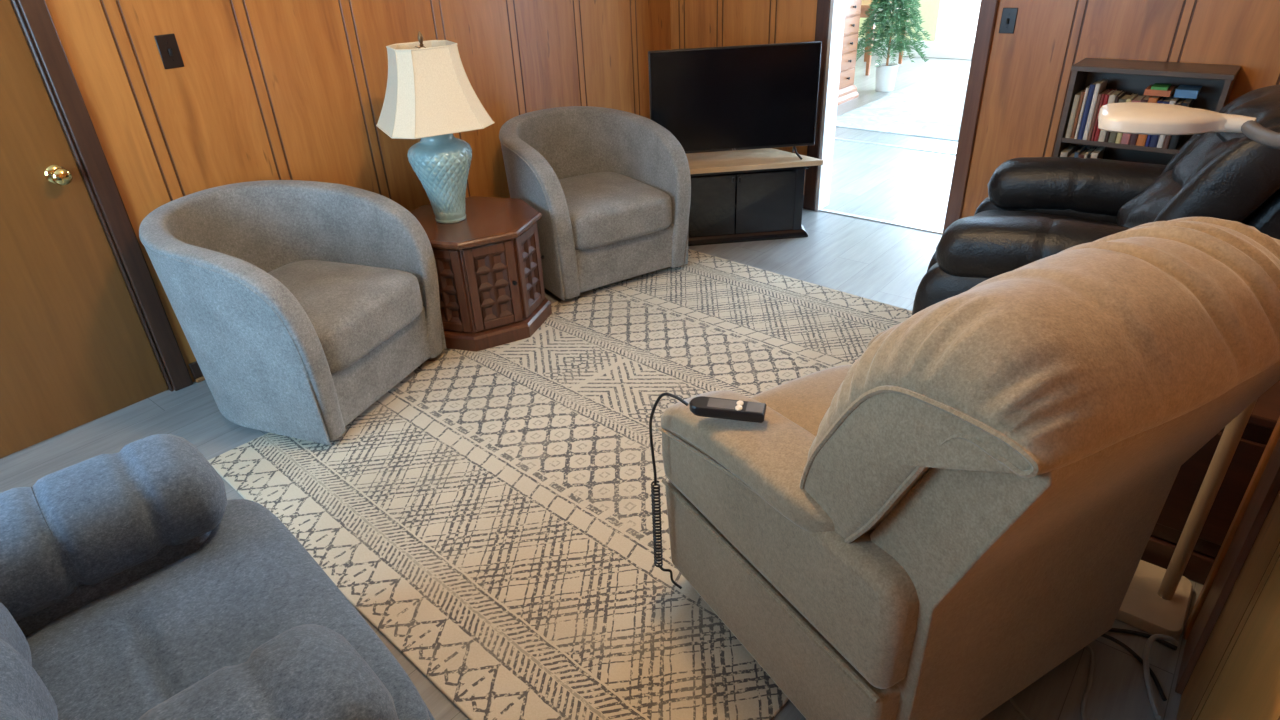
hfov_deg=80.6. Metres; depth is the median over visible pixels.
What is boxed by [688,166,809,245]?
tv stand
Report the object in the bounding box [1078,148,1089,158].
book
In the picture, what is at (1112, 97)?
book
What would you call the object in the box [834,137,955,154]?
trim
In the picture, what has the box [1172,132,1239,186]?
cushion
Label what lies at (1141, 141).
book
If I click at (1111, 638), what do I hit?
power cable
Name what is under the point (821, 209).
trim
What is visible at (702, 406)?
remote control
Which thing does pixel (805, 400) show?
seat cushion
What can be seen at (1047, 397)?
cushion
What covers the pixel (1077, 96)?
book
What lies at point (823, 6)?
trim
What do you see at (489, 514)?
area rug
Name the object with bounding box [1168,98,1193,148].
book
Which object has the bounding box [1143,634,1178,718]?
cable
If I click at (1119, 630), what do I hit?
power cable
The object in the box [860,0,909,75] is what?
writing desk
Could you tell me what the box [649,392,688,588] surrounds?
coiled cord
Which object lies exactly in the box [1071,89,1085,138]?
book
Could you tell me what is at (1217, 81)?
bookcase
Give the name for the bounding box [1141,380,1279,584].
end table
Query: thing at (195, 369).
baseboard
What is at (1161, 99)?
book
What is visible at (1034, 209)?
leather recliner
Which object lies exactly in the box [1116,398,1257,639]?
floor lamp
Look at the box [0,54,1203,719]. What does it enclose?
floor
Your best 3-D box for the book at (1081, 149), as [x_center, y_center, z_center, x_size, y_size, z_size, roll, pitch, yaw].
[2.067,-0.883,3.588,0.016,0.240,0.163,20,36,34]
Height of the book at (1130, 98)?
0.190 m
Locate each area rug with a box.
[208,249,911,719]
[835,70,968,140]
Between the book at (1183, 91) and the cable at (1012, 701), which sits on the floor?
the cable at (1012, 701)
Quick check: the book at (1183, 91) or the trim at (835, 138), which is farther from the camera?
the trim at (835, 138)
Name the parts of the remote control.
label panel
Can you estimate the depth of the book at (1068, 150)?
3.54 m
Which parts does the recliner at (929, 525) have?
panel, armrest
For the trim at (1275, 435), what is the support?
attached to the door at (1236, 674)
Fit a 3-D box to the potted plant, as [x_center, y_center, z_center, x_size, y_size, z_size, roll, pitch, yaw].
[2.577,-3.398,7.724,0.852,1.230,0.842,-1,29,4]
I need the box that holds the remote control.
[689,396,766,422]
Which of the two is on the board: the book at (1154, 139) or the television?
the television
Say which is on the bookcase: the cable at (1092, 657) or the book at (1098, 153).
the book at (1098, 153)
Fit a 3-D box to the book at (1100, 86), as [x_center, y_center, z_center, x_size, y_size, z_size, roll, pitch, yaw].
[2.067,-1.139,3.427,0.018,0.243,0.154,20,36,34]
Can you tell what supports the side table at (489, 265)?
on the area rug at (489, 514)
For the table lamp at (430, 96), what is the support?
on the side table at (489, 265)
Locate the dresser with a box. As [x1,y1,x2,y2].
[837,0,861,104]
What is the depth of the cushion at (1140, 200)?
2.72 m
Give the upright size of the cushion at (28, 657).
0.260 m
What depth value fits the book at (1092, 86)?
3.39 m
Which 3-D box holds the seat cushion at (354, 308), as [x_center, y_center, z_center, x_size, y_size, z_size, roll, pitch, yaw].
[-1.242,-0.192,2.878,0.640,0.207,0.600,8,31,19]
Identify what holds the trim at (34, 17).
attached to the wall
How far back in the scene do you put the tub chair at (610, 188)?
3.73 m
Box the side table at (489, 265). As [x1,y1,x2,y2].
[411,196,551,351]
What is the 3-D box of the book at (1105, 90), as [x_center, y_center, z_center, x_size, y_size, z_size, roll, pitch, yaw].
[2.079,-1.114,3.426,0.012,0.200,0.150,20,36,34]
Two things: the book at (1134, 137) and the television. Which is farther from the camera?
the television
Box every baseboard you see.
[189,361,202,381]
[857,38,973,59]
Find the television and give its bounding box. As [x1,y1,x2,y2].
[648,41,821,159]
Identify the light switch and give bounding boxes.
[154,34,183,68]
[999,8,1017,33]
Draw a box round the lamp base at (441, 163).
[407,134,471,220]
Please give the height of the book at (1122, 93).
0.195 m
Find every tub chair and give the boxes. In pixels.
[139,180,446,444]
[499,106,690,299]
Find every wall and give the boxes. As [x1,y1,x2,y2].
[45,0,670,381]
[670,0,1279,218]
[858,0,939,40]
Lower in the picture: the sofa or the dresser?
the sofa
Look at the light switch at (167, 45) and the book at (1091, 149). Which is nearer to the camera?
the light switch at (167, 45)
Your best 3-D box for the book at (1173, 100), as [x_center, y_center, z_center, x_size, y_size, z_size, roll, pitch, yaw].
[2.297,-1.038,3.277,0.020,0.195,0.165,20,36,34]
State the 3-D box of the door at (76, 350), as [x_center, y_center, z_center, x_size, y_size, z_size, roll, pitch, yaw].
[-2.212,-0.588,2.309,0.119,2.022,0.822,20,36,34]
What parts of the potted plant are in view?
pot, stem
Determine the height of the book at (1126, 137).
0.185 m
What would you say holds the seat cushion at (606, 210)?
on the tub chair at (610, 188)
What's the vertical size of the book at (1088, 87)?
0.222 m
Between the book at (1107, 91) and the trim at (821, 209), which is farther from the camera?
the trim at (821, 209)
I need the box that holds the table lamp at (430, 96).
[376,31,494,223]
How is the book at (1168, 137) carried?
on the bookcase
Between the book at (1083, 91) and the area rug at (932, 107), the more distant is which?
the area rug at (932, 107)
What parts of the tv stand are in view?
glass door, glass door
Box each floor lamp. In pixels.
[1098,102,1279,149]
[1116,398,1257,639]
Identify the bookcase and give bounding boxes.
[1053,58,1240,164]
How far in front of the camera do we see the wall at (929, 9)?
9.77 m
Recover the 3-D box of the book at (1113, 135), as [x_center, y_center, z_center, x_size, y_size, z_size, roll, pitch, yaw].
[2.147,-1.081,3.376,0.027,0.185,0.143,20,36,34]
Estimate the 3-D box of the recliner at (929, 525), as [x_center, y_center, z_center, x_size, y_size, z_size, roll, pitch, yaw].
[0.621,0.189,1.635,0.854,1.097,0.948,-18,33,-24]
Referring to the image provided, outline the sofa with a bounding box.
[0,434,434,719]
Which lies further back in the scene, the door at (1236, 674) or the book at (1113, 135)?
the book at (1113, 135)
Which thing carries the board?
on the tv stand
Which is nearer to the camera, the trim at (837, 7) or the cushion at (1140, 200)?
the cushion at (1140, 200)
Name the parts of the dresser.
drawer, drawer, drawer, drawer, drawer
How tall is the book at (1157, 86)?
0.012 m
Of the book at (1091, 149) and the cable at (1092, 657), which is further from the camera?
the book at (1091, 149)
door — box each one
[0,0,167,458]
[1176,490,1279,719]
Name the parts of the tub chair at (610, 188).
panel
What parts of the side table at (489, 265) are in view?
lattice panel, door, door, lattice panel, door, lattice panel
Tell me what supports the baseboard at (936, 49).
attached to the wall
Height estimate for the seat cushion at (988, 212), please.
0.234 m
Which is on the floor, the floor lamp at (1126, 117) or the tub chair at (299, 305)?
the floor lamp at (1126, 117)
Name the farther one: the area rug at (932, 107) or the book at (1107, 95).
the area rug at (932, 107)
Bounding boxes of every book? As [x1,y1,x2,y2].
[1060,145,1075,156]
[1065,90,1082,137]
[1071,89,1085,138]
[1074,86,1089,138]
[1074,145,1086,156]
[1077,79,1099,139]
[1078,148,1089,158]
[1082,78,1107,139]
[1084,148,1094,158]
[1087,89,1108,139]
[1091,90,1109,140]
[1091,146,1104,158]
[1094,89,1114,140]
[1098,90,1121,141]
[1104,91,1125,141]
[1108,94,1129,142]
[1115,93,1137,143]
[1120,94,1144,143]
[1129,95,1149,144]
[1136,96,1161,145]
[1144,84,1175,96]
[1145,96,1164,146]
[1149,96,1173,146]
[1151,83,1170,90]
[1157,97,1179,147]
[1162,98,1183,148]
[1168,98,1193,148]
[1174,85,1201,98]
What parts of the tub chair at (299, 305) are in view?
panel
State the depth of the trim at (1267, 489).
1.57 m
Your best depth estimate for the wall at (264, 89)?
3.18 m
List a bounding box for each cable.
[1009,698,1029,719]
[1081,645,1094,719]
[1101,634,1166,700]
[1107,628,1176,649]
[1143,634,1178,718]
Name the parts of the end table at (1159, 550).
panel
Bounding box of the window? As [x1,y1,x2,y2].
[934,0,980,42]
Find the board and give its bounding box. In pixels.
[686,148,823,173]
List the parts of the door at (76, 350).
knob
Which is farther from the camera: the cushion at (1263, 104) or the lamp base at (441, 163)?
the lamp base at (441, 163)
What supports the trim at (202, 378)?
attached to the wall at (264, 89)
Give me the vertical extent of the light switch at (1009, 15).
0.114 m
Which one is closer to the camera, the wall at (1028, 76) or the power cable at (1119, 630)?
the power cable at (1119, 630)
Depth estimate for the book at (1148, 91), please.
3.22 m
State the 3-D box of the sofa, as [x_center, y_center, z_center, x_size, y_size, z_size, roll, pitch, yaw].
[-0.935,0.529,1.207,0.942,1.070,1.007,-27,37,-36]
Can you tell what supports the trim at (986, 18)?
attached to the wall
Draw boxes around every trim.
[10,0,192,391]
[196,376,204,382]
[803,0,830,210]
[815,0,845,210]
[819,208,942,233]
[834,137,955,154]
[943,0,998,232]
[1175,437,1279,694]
[1183,417,1279,639]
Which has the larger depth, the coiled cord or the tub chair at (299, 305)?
the tub chair at (299, 305)
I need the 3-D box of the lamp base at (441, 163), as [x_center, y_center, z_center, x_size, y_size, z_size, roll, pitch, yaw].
[-0.833,-0.792,3.196,0.265,0.378,0.263,-17,32,-24]
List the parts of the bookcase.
shelf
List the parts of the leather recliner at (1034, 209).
panel, panel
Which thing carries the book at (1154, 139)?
on the bookcase
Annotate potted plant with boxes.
[856,0,930,91]
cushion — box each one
[0,602,57,719]
[268,260,422,372]
[559,172,671,249]
[750,365,851,436]
[804,217,1279,538]
[974,210,1117,225]
[1117,169,1181,227]
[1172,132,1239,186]
[1215,85,1279,141]
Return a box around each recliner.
[655,217,1279,719]
[912,85,1279,314]
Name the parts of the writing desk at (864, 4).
leg, leg, leg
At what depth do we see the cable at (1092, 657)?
1.73 m

